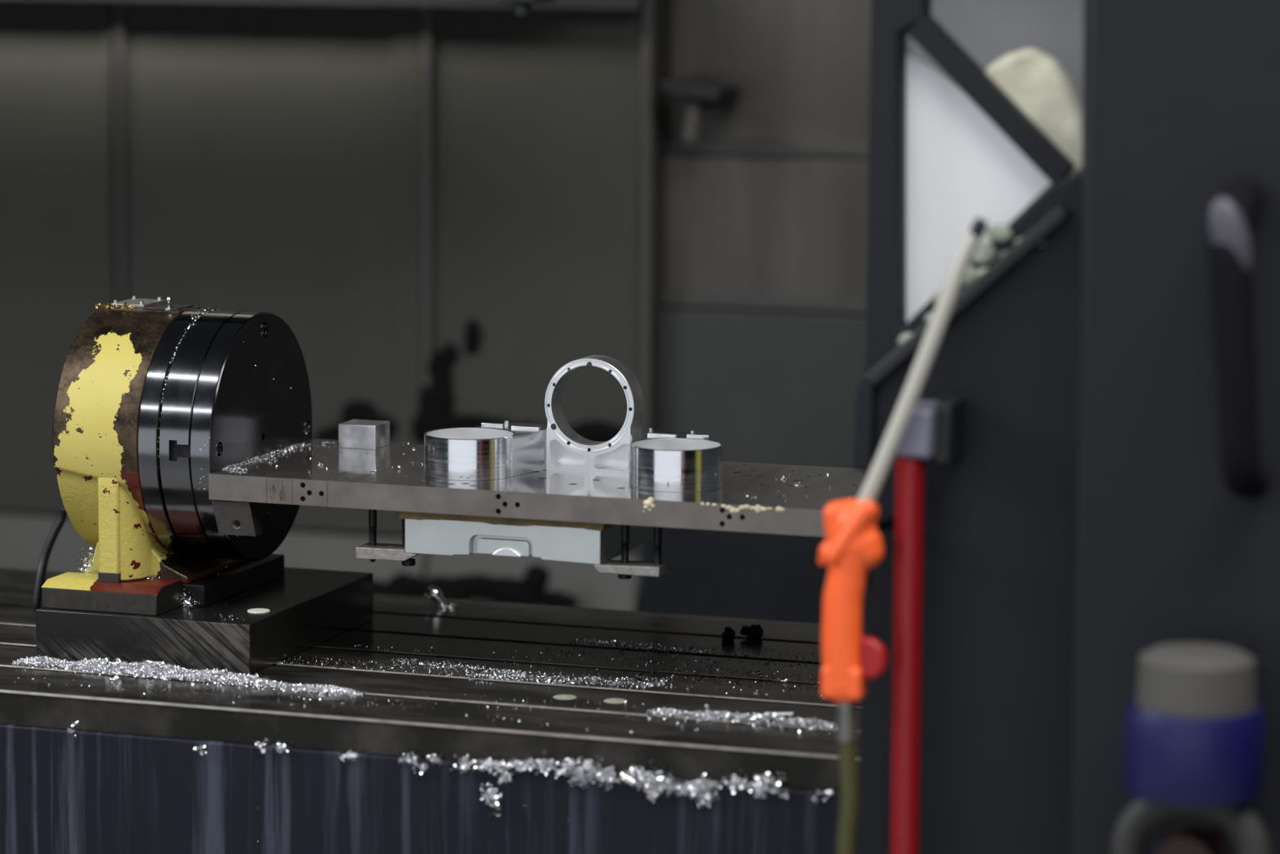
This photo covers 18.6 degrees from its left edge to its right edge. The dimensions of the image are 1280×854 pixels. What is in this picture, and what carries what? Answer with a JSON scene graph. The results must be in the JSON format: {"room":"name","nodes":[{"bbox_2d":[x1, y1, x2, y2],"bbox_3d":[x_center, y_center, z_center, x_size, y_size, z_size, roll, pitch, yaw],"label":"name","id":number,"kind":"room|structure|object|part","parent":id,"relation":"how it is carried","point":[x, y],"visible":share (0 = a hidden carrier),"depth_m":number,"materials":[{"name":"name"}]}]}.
{"room":"workshop","nodes":[
{"label":"workshop","id":0,"kind":"room"},
{"bbox_2d":[0,0,670,611],"bbox_3d":[-1.047,-0.162,5.767,2.237,2.100,0.170,3,8,18],"label":"wall","id":1,"kind":"structure","parent":0,"point":[378,181],"depth_m":5.55,"materials":[{"name":"grey metal"}]},
{"bbox_3d":[-1.018,0.269,5.794,0.508,0.280,0.130,3,8,18],"label":"skirt panel","id":2,"kind":"part","parent":1,"relation":"part of","materials":[{"name":"grey paint"}]},
{"bbox_3d":[-0.996,-0.542,5.731,0.508,1.336,0.030,3,8,18],"label":"wall panel","id":3,"kind":"part","parent":1,"relation":"part of","materials":[{"name":"grey paint"}]},
{"bbox_3d":[-0.521,-0.517,5.574,0.478,1.336,0.030,3,8,18],"label":"wall panel","id":4,"kind":"part","parent":1,"relation":"part of","materials":[{"name":"grey paint"}]},
{"bbox_3d":[-0.543,0.293,5.637,0.478,0.280,0.130,3,8,18],"label":"skirt panel","id":5,"kind":"part","parent":1,"relation":"part of","materials":[{"name":"grey paint"}]},
{"bbox_2d":[313,399,399,439],"bbox_3d":[-0.404,0.002,5.584,0.132,0.085,0.018,3,8,18],"label":"grime patch","id":6,"kind":"object","parent":1,"relation":"attached to","point":[360,409],"visible":0.44,"depth_m":5.57,"materials":[{"name":"black"}]},
{"bbox_2d":[128,0,643,8],"bbox_3d":[-1.050,-0.652,5.703,2.221,0.050,0.030,3,8,18],"label":"trim","id":7,"kind":"structure","parent":1,"relation":"attached to","point":[601,4],"depth_m":5.42,"materials":[{"name":"black metal"}]},
{"bbox_2d":[411,318,536,444],"bbox_3d":[-0.217,-0.059,5.513,0.225,0.186,0.018,3,8,18],"label":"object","id":8,"kind":"object","parent":1,"relation":"attached to","point":[435,401],"visible":0.68,"depth_m":5.53,"materials":[{"name":"black"}]},
{"bbox_2d":[373,564,578,607],"bbox_3d":[-0.250,0.227,5.486,0.350,0.085,0.018,3,8,18],"label":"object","id":9,"kind":"object","parent":1,"relation":"attached to","point":[531,589],"visible":0.73,"depth_m":5.47,"materials":[{"name":"black"}]},
{"bbox_3d":[-0.160,0.314,5.510,0.314,0.280,0.130,3,8,18],"label":"skirt panel","id":10,"kind":"part","parent":1,"relation":"part of","materials":[{"name":"grey paint"}]},
{"bbox_3d":[-0.138,-0.497,5.447,0.314,1.336,0.030,3,8,18],"label":"wall panel","id":11,"kind":"part","parent":1,"relation":"part of","materials":[{"name":"grey paint"}]},
{"bbox_2d":[569,420,622,441],"bbox_3d":[-0.076,0.012,5.474,0.137,0.045,0.015,3,8,18],"label":"grime patch","id":12,"kind":"object","parent":1,"relation":"attached to","point":[593,430],"visible":0.34,"depth_m":5.46,"materials":[{"name":"black"}]},
{"bbox_3d":[0.021,-0.350,5.428,0.018,1.620,0.082,3,8,18],"label":"post","id":13,"kind":"part","parent":1,"relation":"part of","materials":[{"name":"grey metal"}]},
{"bbox_2d":[642,0,914,623],"bbox_3d":[0.815,-0.070,5.193,1.663,2.100,0.130,3,8,18],"label":"wall","id":14,"kind":"structure","parent":0,"point":[761,234],"depth_m":5.39,"materials":[{"name":"metal"}]},
{"bbox_2d":[659,75,739,142],"bbox_3d":[0.084,-0.436,5.367,0.087,0.087,0.115,3,8,18],"label":"coolant nozzle","id":15,"kind":"object","parent":14,"relation":"attached to","point":[704,93],"visible":1,"depth_m":5.33,"materials":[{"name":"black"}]},
{"bbox_3d":[0.818,0.026,5.215,1.663,0.305,0.030,3,8,18],"label":"panel","id":16,"kind":"part","parent":14,"relation":"part of","materials":[{"name":"metal"}]},
{"bbox_3d":[0.826,-0.235,5.199,1.663,0.205,0.030,3,8,18],"label":"panel","id":17,"kind":"part","parent":14,"relation":"part of","materials":[{"name":"metal"}]},
{"bbox_3d":[0.836,-0.731,5.151,1.663,0.778,0.030,3,8,18],"label":"panel","id":18,"kind":"part","parent":14,"relation":"part of","materials":[{"name":"metal"}]},
{"bbox_3d":[-0.334,-1.160,5.207,3.960,0.040,0.980,3,8,18],"label":"ceiling","id":19,"kind":"structure","parent":0,"visible":0},
{"bbox_2d":[497,0,555,14],"bbox_3d":[-0.139,-0.804,4.880,0.052,0.575,0.080,3,8,18],"label":"spindle nozzle","id":20,"kind":"object","parent":19,"relation":"hanging from","point":[522,6],"visible":1,"depth_m":4.89,"materials":[{"name":"black metal"}]},
{"bbox_3d":[-0.471,1.307,3.019,5.800,0.060,8.000,3,8,18],"label":"floor","id":21,"kind":"structure","parent":0,"visible":0},
{"bbox_2d":[0,723,858,853],"bbox_3d":[-0.538,0.682,4.151,2.200,0.868,0.596,3,8,18],"label":"machine table side","id":22,"kind":"object","parent":21,"relation":"on","point":[58,788],"visible":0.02,"depth_m":3.71,"materials":[{"name":"blue paint"}]},
{"bbox_2d":[0,567,860,791],"bbox_3d":[-0.520,0.234,4.103,2.120,0.033,0.621,3,8,18],"label":"table","id":23,"kind":"object","parent":22,"relation":"on","point":[468,632],"visible":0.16,"depth_m":3.81,"materials":[{"name":"metal"}]},
{"bbox_2d":[31,506,66,610],"bbox_3d":[-0.579,0.136,4.204,0.139,0.121,0.073,4,8,22],"label":"power cable","id":24,"kind":"object","parent":23,"relation":"on","point":[56,527],"visible":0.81,"depth_m":4.21,"materials":[{"name":"black plastic"}]},
{"bbox_2d":[110,675,119,681],"bbox_3d":[-0.518,0.247,3.852,0.011,0.007,0.006,-5,10,-35],"label":"chip","id":25,"kind":"object","parent":23,"relation":"on","point":[114,678],"visible":1,"depth_m":3.85,"materials":[{"name":"silver metal"}]},
{"bbox_2d":[12,654,366,696],"bbox_3d":[-0.450,0.243,3.875,0.388,0.016,0.069,3,8,18],"label":"heap","id":26,"kind":"object","parent":23,"relation":"on","point":[135,668],"visible":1,"depth_m":3.88,"materials":[{"name":"silver metal"}]},
{"bbox_2d":[106,657,122,666],"bbox_3d":[-0.524,0.234,3.901,0.016,0.010,0.010,-1,8,-7],"label":"chip","id":27,"kind":"object","parent":26,"relation":"on","point":[110,662],"visible":1,"depth_m":3.90,"materials":[{"name":"silver metal"}]},
{"bbox_2d":[144,659,155,666],"bbox_3d":[-0.489,0.235,3.898,0.008,0.008,0.012,-4,9,-31],"label":"chip","id":28,"kind":"object","parent":26,"relation":"on","point":[149,662],"visible":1,"depth_m":3.90,"materials":[{"name":"silver metal"}]},
{"bbox_2d":[162,672,197,679],"bbox_3d":[-0.454,0.246,3.867,0.035,0.010,0.007,2,8,10],"label":"chip","id":29,"kind":"object","parent":26,"relation":"on","point":[188,673],"visible":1,"depth_m":3.87,"materials":[{"name":"silver metal"}]},
{"bbox_2d":[217,668,228,675],"bbox_3d":[-0.412,0.242,3.867,0.011,0.007,0.008,3,8,18],"label":"chip","id":30,"kind":"object","parent":26,"relation":"on","point":[224,672],"visible":1,"depth_m":3.87,"materials":[{"name":"silver metal"}]},
{"bbox_2d":[247,671,258,679],"bbox_3d":[-0.380,0.245,3.854,0.012,0.008,0.008,1,8,4],"label":"chip","id":31,"kind":"object","parent":26,"relation":"on","point":[250,673],"visible":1,"depth_m":3.85,"materials":[{"name":"silver metal"}]},
{"bbox_2d":[325,682,359,692],"bbox_3d":[-0.289,0.255,3.810,0.036,0.009,0.007,4,8,22],"label":"chip","id":32,"kind":"object","parent":26,"relation":"on","point":[347,688],"visible":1,"depth_m":3.81,"materials":[{"name":"silver metal"}]},
{"bbox_2d":[35,567,373,675],"bbox_3d":[-0.448,0.195,4.076,0.236,0.052,0.321,3,8,18],"label":"block","id":33,"kind":"object","parent":23,"relation":"on","point":[300,609],"visible":0.84,"depth_m":3.95,"materials":[{"name":"metal"}]},
{"bbox_2d":[41,295,311,615],"bbox_3d":[-0.475,0.018,4.046,0.182,0.308,0.273,3,8,18],"label":"rotary chuck","id":34,"kind":"object","parent":33,"relation":"on","point":[141,521],"visible":0.96,"depth_m":3.96,"materials":[{"name":"metal"}]},
{"bbox_2d":[75,546,96,573],"bbox_3d":[-0.557,0.134,4.018,0.045,0.039,0.029,3,8,18],"label":"tuft","id":35,"kind":"object","parent":34,"relation":"on","point":[90,560],"visible":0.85,"depth_m":4.02,"materials":[{"name":"silver metal"}]},
{"bbox_2d":[92,302,135,309],"bbox_3d":[-0.541,-0.125,4.037,0.047,0.010,0.017,3,8,18],"label":"chips","id":36,"kind":"object","parent":34,"relation":"on","point":[125,304],"visible":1,"depth_m":4.04,"materials":[{"name":"brown metal"}]},
{"bbox_3d":[-0.520,-0.128,4.066,0.038,0.004,0.054,3,8,18],"label":"plate","id":37,"kind":"part","parent":34,"relation":"part of","materials":[{"name":"grey metal"}]},
{"bbox_3d":[-0.486,-0.124,4.043,0.038,0.001,0.040,3,8,18],"label":"shim plate","id":38,"kind":"part","parent":34,"relation":"part of","materials":[{"name":"metal"}]},
{"bbox_2d":[146,566,226,578],"bbox_3d":[-0.473,0.150,4.034,0.072,0.015,0.117,3,8,18],"label":"tuft","id":39,"kind":"object","parent":34,"relation":"on","point":[151,576],"visible":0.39,"depth_m":3.99,"materials":[{"name":"silver metal"}]},
{"bbox_2d":[157,307,218,471],"bbox_3d":[-0.454,-0.042,3.996,0.014,0.154,0.174,3,8,18],"label":"chips","id":40,"kind":"object","parent":34,"relation":"attached to","point":[172,358],"visible":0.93,"depth_m":3.95,"materials":[{"name":"silver metal"}]},
{"bbox_2d":[208,438,863,537],"bbox_3d":[-0.083,0.076,3.931,0.641,0.061,0.272,3,8,18],"label":"fixture plate","id":41,"kind":"object","parent":34,"relation":"attached to","point":[348,480],"visible":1,"depth_m":3.85,"materials":[{"name":"metal"}]},
{"bbox_2d":[222,441,334,471],"bbox_3d":[-0.370,0.029,4.018,0.038,0.005,0.228,3,8,18],"label":"chips","id":42,"kind":"object","parent":41,"relation":"on","point":[248,460],"visible":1,"depth_m":4.00,"materials":[{"name":"silver metal"}]},
{"bbox_2d":[338,419,389,449],"bbox_3d":[-0.289,0.008,4.100,0.042,0.025,0.040,3,8,18],"label":"square block","id":43,"kind":"object","parent":41,"relation":"on","point":[353,433],"visible":1,"depth_m":4.08,"materials":[{"name":"silver metal"}]},
{"bbox_2d":[355,509,420,566],"bbox_3d":[-0.245,0.107,3.876,0.065,0.058,0.032,3,8,18],"label":"clamp","id":44,"kind":"object","parent":41,"relation":"attached to","point":[372,550],"visible":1,"depth_m":3.87,"materials":[{"name":"grey metal"}]},
{"bbox_2d":[399,511,653,564],"bbox_3d":[-0.106,0.096,3.909,0.213,0.043,0.190,3,8,18],"label":"clamped blank","id":45,"kind":"object","parent":41,"relation":"hanging from","point":[425,533],"visible":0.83,"depth_m":3.82,"materials":[{"name":"pale blue-grey paint"},{"name":"brown bare cast iron"}]},
{"bbox_2d":[241,441,853,500],"bbox_3d":[-0.074,0.044,3.932,0.637,0.006,0.256,3,8,18],"label":"chips","id":46,"kind":"object","parent":41,"relation":"on","point":[399,467],"visible":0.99,"depth_m":3.92,"materials":[{"name":"silver metal"}]},
{"bbox_2d":[423,355,723,492],"bbox_3d":[-0.059,-0.008,3.895,0.308,0.115,0.143,3,8,18],"label":"housing","id":47,"kind":"object","parent":41,"relation":"on","point":[655,460],"visible":1,"depth_m":3.90,"materials":[{"name":"metal"}]},
{"bbox_2d":[423,426,515,480],"bbox_3d":[-0.170,0.026,3.910,0.092,0.041,0.092,3,8,18],"label":"cylinder","id":48,"kind":"object","parent":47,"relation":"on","point":[456,453],"depth_m":3.87,"materials":[{"name":"metal"}]},
{"bbox_2d":[426,427,513,439],"bbox_3d":[-0.170,0.025,3.910,0.087,0.036,0.087,-2,8,-18],"label":"cylinder top","id":49,"kind":"object","parent":47,"relation":"on","point":[445,433],"depth_m":3.95,"materials":[{"name":"metal"}]},
{"bbox_2d":[628,437,723,492],"bbox_3d":[0.035,0.037,3.845,0.092,0.041,0.092,3,8,18],"label":"cylinder","id":50,"kind":"object","parent":47,"relation":"on","point":[667,464],"depth_m":3.81,"materials":[{"name":"metal"}]},
{"bbox_2d":[631,438,720,450],"bbox_3d":[0.035,0.035,3.845,0.087,0.036,0.087,-1,8,-10],"label":"cylinder top","id":51,"kind":"object","parent":47,"relation":"on","point":[637,444],"depth_m":3.88,"materials":[{"name":"metal"}]},
{"bbox_2d":[594,524,669,579],"bbox_3d":[-0.008,0.119,3.797,0.067,0.057,0.032,3,8,18],"label":"clamp","id":52,"kind":"object","parent":41,"relation":"attached to","point":[624,568],"visible":1,"depth_m":3.79,"materials":[{"name":"grey metal"}]},
{"bbox_2d":[642,497,655,511],"bbox_3d":[0.009,0.074,3.756,0.013,0.015,0.003,3,8,18],"label":"residue","id":53,"kind":"object","parent":41,"relation":"attached to","point":[648,503],"visible":1,"depth_m":3.75,"materials":[{"name":"beige"}]},
{"bbox_2d":[700,502,784,513],"bbox_3d":[0.097,0.078,3.726,0.084,0.010,0.003,3,8,18],"label":"residue","id":54,"kind":"object","parent":41,"relation":"attached to","point":[757,508],"visible":1,"depth_m":3.72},
{"bbox_2d":[178,588,201,607],"bbox_3d":[-0.454,0.174,3.984,0.024,0.026,0.031,3,8,18],"label":"tuft","id":55,"kind":"object","parent":33,"relation":"on","point":[184,595],"visible":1,"depth_m":3.98,"materials":[{"name":"silver metal"}]},
{"bbox_2d":[188,603,260,620],"bbox_3d":[-0.431,0.185,3.957,0.135,0.004,0.075,7,10,39],"label":"chips","id":56,"kind":"object","parent":33,"relation":"on","point":[226,603],"visible":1,"depth_m":3.93,"materials":[{"name":"silver metal"}]},
{"bbox_2d":[14,636,824,737],"bbox_3d":[-0.189,0.243,3.918,0.796,0.008,0.454,3,8,18],"label":"chips","id":57,"kind":"object","parent":23,"relation":"on","point":[522,673],"visible":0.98,"depth_m":3.91,"materials":[{"name":"silver metal"}]},
{"bbox_2d":[424,584,457,608],"bbox_3d":[-0.217,0.190,4.273,0.037,0.036,0.016,3,8,18],"label":"tube","id":58,"kind":"object","parent":23,"relation":"on","point":[433,593],"visible":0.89,"depth_m":4.27,"materials":[{"name":"silver metal"}]},
{"bbox_2d":[475,672,494,678],"bbox_3d":[-0.154,0.246,3.884,0.020,0.006,0.005,2,8,10],"label":"chip","id":59,"kind":"object","parent":23,"relation":"on","point":[476,673],"visible":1,"depth_m":3.88,"materials":[{"name":"silver metal"}]},
{"bbox_2d":[553,694,576,699],"bbox_3d":[-0.073,0.262,3.797,0.023,0.001,0.023,3,8,18],"label":"plug","id":60,"kind":"object","parent":23,"relation":"on","point":[557,696],"visible":1,"depth_m":3.80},
{"bbox_2d":[603,697,627,703],"bbox_3d":[-0.024,0.264,3.781,0.023,0.001,0.023,3,8,18],"label":"plug","id":61,"kind":"object","parent":23,"relation":"on","point":[618,700],"visible":1,"depth_m":3.78,"materials":[{"name":"grey metal"}]},
{"bbox_2d":[634,671,644,681],"bbox_3d":[0.000,0.248,3.873,0.009,0.011,0.010,-7,11,-44],"label":"chip","id":62,"kind":"object","parent":23,"relation":"on","point":[637,677],"visible":1,"depth_m":3.87,"materials":[{"name":"silver metal"}]},
{"bbox_2d":[545,642,821,692],"bbox_3d":[0.055,0.239,3.968,0.350,0.006,0.198,3,8,18],"label":"chips","id":63,"kind":"object","parent":23,"relation":"on","point":[691,646],"visible":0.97,"depth_m":3.93,"materials":[{"name":"grey metal"}]},
{"bbox_2d":[721,626,735,641],"bbox_3d":[0.092,0.217,4.091,0.014,0.019,0.015,-2,8,-15],"label":"lump","id":64,"kind":"object","parent":23,"relation":"on","point":[728,635],"visible":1,"depth_m":4.09,"materials":[{"name":"black"}]},
{"bbox_2d":[626,704,836,733],"bbox_3d":[0.086,0.277,3.682,0.211,0.014,0.091,3,8,15],"label":"heap","id":65,"kind":"object","parent":23,"relation":"on","point":[737,717],"visible":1,"depth_m":3.69,"materials":[{"name":"silver metal"}]},
{"bbox_2d":[764,711,793,716],"bbox_3d":[0.131,0.271,3.699,0.028,0.006,0.006,1,8,5],"label":"chip","id":66,"kind":"object","parent":65,"relation":"on","point":[785,713],"visible":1,"depth_m":3.70,"materials":[{"name":"silver metal"}]},
{"bbox_2d":[739,624,763,639],"bbox_3d":[0.118,0.214,4.105,0.024,0.017,0.017,6,10,38],"label":"lump","id":67,"kind":"object","parent":23,"relation":"on","point":[754,631],"visible":1,"depth_m":4.10,"materials":[{"name":"black"}]},
{"bbox_2d":[753,669,764,677],"bbox_3d":[0.119,0.246,3.901,0.010,0.008,0.008,-2,8,-14],"label":"chip","id":68,"kind":"object","parent":23,"relation":"on","point":[759,673],"visible":1,"depth_m":3.90,"materials":[{"name":"silver metal"}]},
{"bbox_2d":[780,677,788,683],"bbox_3d":[0.142,0.250,3.872,0.009,0.006,0.005,-4,9,-30],"label":"chip","id":69,"kind":"object","parent":23,"relation":"on","point":[784,679],"visible":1,"depth_m":3.87,"materials":[{"name":"silver metal"}]},
{"bbox_2d":[67,720,833,808],"bbox_3d":[-0.188,0.316,3.665,0.767,0.040,0.018,3,8,19],"label":"chips","id":70,"kind":"object","parent":22,"relation":"attached to","point":[702,789],"visible":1,"depth_m":3.61,"materials":[{"name":"silver metal"}]},
{"bbox_2d":[619,770,637,786],"bbox_3d":[-0.010,0.323,3.602,0.017,0.013,0.008,3,8,18],"label":"chip","id":71,"kind":"object","parent":70,"relation":"on","point":[624,778],"visible":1,"depth_m":3.60,"materials":[{"name":"silver metal"}]},
{"bbox_2d":[480,782,502,816],"bbox_3d":[-0.140,0.346,3.650,0.025,0.034,0.011,3,8,18],"label":"chips","id":72,"kind":"object","parent":22,"relation":"attached to","point":[492,792],"visible":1,"depth_m":3.65,"materials":[{"name":"silver metal"}]},
{"bbox_2d":[853,0,1088,853],"bbox_3d":[0.439,0.184,3.308,0.528,2.100,0.046,3,8,18],"label":"door","id":73,"kind":"structure","parent":21,"relation":"on","point":[1000,525],"depth_m":3.33,"materials":[{"name":"grey paint"}]},
{"bbox_3d":[0.198,-0.003,3.366,0.016,0.075,0.044,3,8,18],"label":"latch plate","id":74,"kind":"part","parent":73,"relation":"part of","materials":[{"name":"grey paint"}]},
{"bbox_2d":[817,217,987,853],"bbox_3d":[0.227,0.263,3.322,0.140,0.891,0.111,3,8,18],"label":"gun","id":75,"kind":"object","parent":73,"relation":"hanging from","point":[853,544],"visible":1,"depth_m":3.27,"materials":[{"name":"orange plastic"}]},
{"bbox_3d":[0.230,-0.046,3.239,0.103,0.236,0.015,3,8,18],"label":"nozzle rod","id":76,"kind":"part","parent":75,"relation":"part of","materials":[{"name":"grey metal"}]},
{"bbox_2d":[890,395,964,853],"bbox_3d":[0.239,0.598,3.384,0.046,1.253,0.067,3,8,18],"label":"grab bar","id":77,"kind":"object","parent":73,"relation":"attached to","point":[935,429],"visible":0.94,"depth_m":3.30,"materials":[{"name":"red plastic"}]},
{"bbox_3d":[0.276,-0.110,3.306,0.173,0.159,0.012,3,8,18],"label":"drip rail","id":78,"kind":"part","parent":73,"relation":"part of","materials":[{"name":"black metal"}]},
{"bbox_2d":[897,225,1057,345],"bbox_3d":[0.284,-0.118,3.307,0.137,0.111,0.008,3,8,18],"label":"residue","id":79,"kind":"object","parent":73,"relation":"attached to","point":[984,252],"visible":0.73,"depth_m":3.30,"materials":[{"name":"beige"}]},
{"bbox_2d":[906,53,1051,322],"bbox_3d":[0.289,-0.197,3.323,0.137,0.239,0.006,3,8,18],"label":"window","id":80,"kind":"structure","parent":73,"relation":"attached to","point":[961,167],"depth_m":3.33,"materials":[{"name":"glass"}]},
{"bbox_2d":[913,0,1084,105],"bbox_3d":[0.325,-0.308,3.370,0.182,0.391,0.010,3,8,18],"label":"wall","id":81,"kind":"structure","parent":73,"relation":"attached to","point":[988,31],"depth_m":3.36,"materials":[{"name":"paint"}]},
{"bbox_2d":[985,48,1082,176],"bbox_3d":[0.335,-0.263,3.310,0.091,0.115,0.024,3,8,18],"label":"bundle","id":82,"kind":"object","parent":73,"relation":"attached to","point":[1033,79],"visible":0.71,"depth_m":3.29,"materials":[{"name":"cloth"}]},
{"bbox_2d":[1069,0,1279,853],"bbox_3d":[0.708,0.225,3.023,0.774,2.100,0.110,3,8,18],"label":"door","id":83,"kind":"structure","parent":21,"relation":"on","point":[1183,96],"depth_m":3.11,"materials":[{"name":"grey paint"}]},
{"bbox_2d":[1111,642,1271,853],"bbox_3d":[0.440,0.271,3.078,0.122,0.195,0.109,-5,10,-37],"label":"coupling","id":84,"kind":"object","parent":83,"relation":"attached to","point":[1194,723],"visible":1,"depth_m":3.03,"materials":[{"name":"grey"}]},
{"bbox_3d":[0.448,0.301,3.121,0.036,0.036,0.050,3,8,18],"label":"wall stem","id":85,"kind":"part","parent":84,"relation":"part of","materials":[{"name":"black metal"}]},
{"bbox_3d":[0.466,-0.065,3.052,0.047,0.255,0.082,3,8,18],"label":"door handle","id":86,"kind":"part","parent":83,"relation":"part of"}
]}

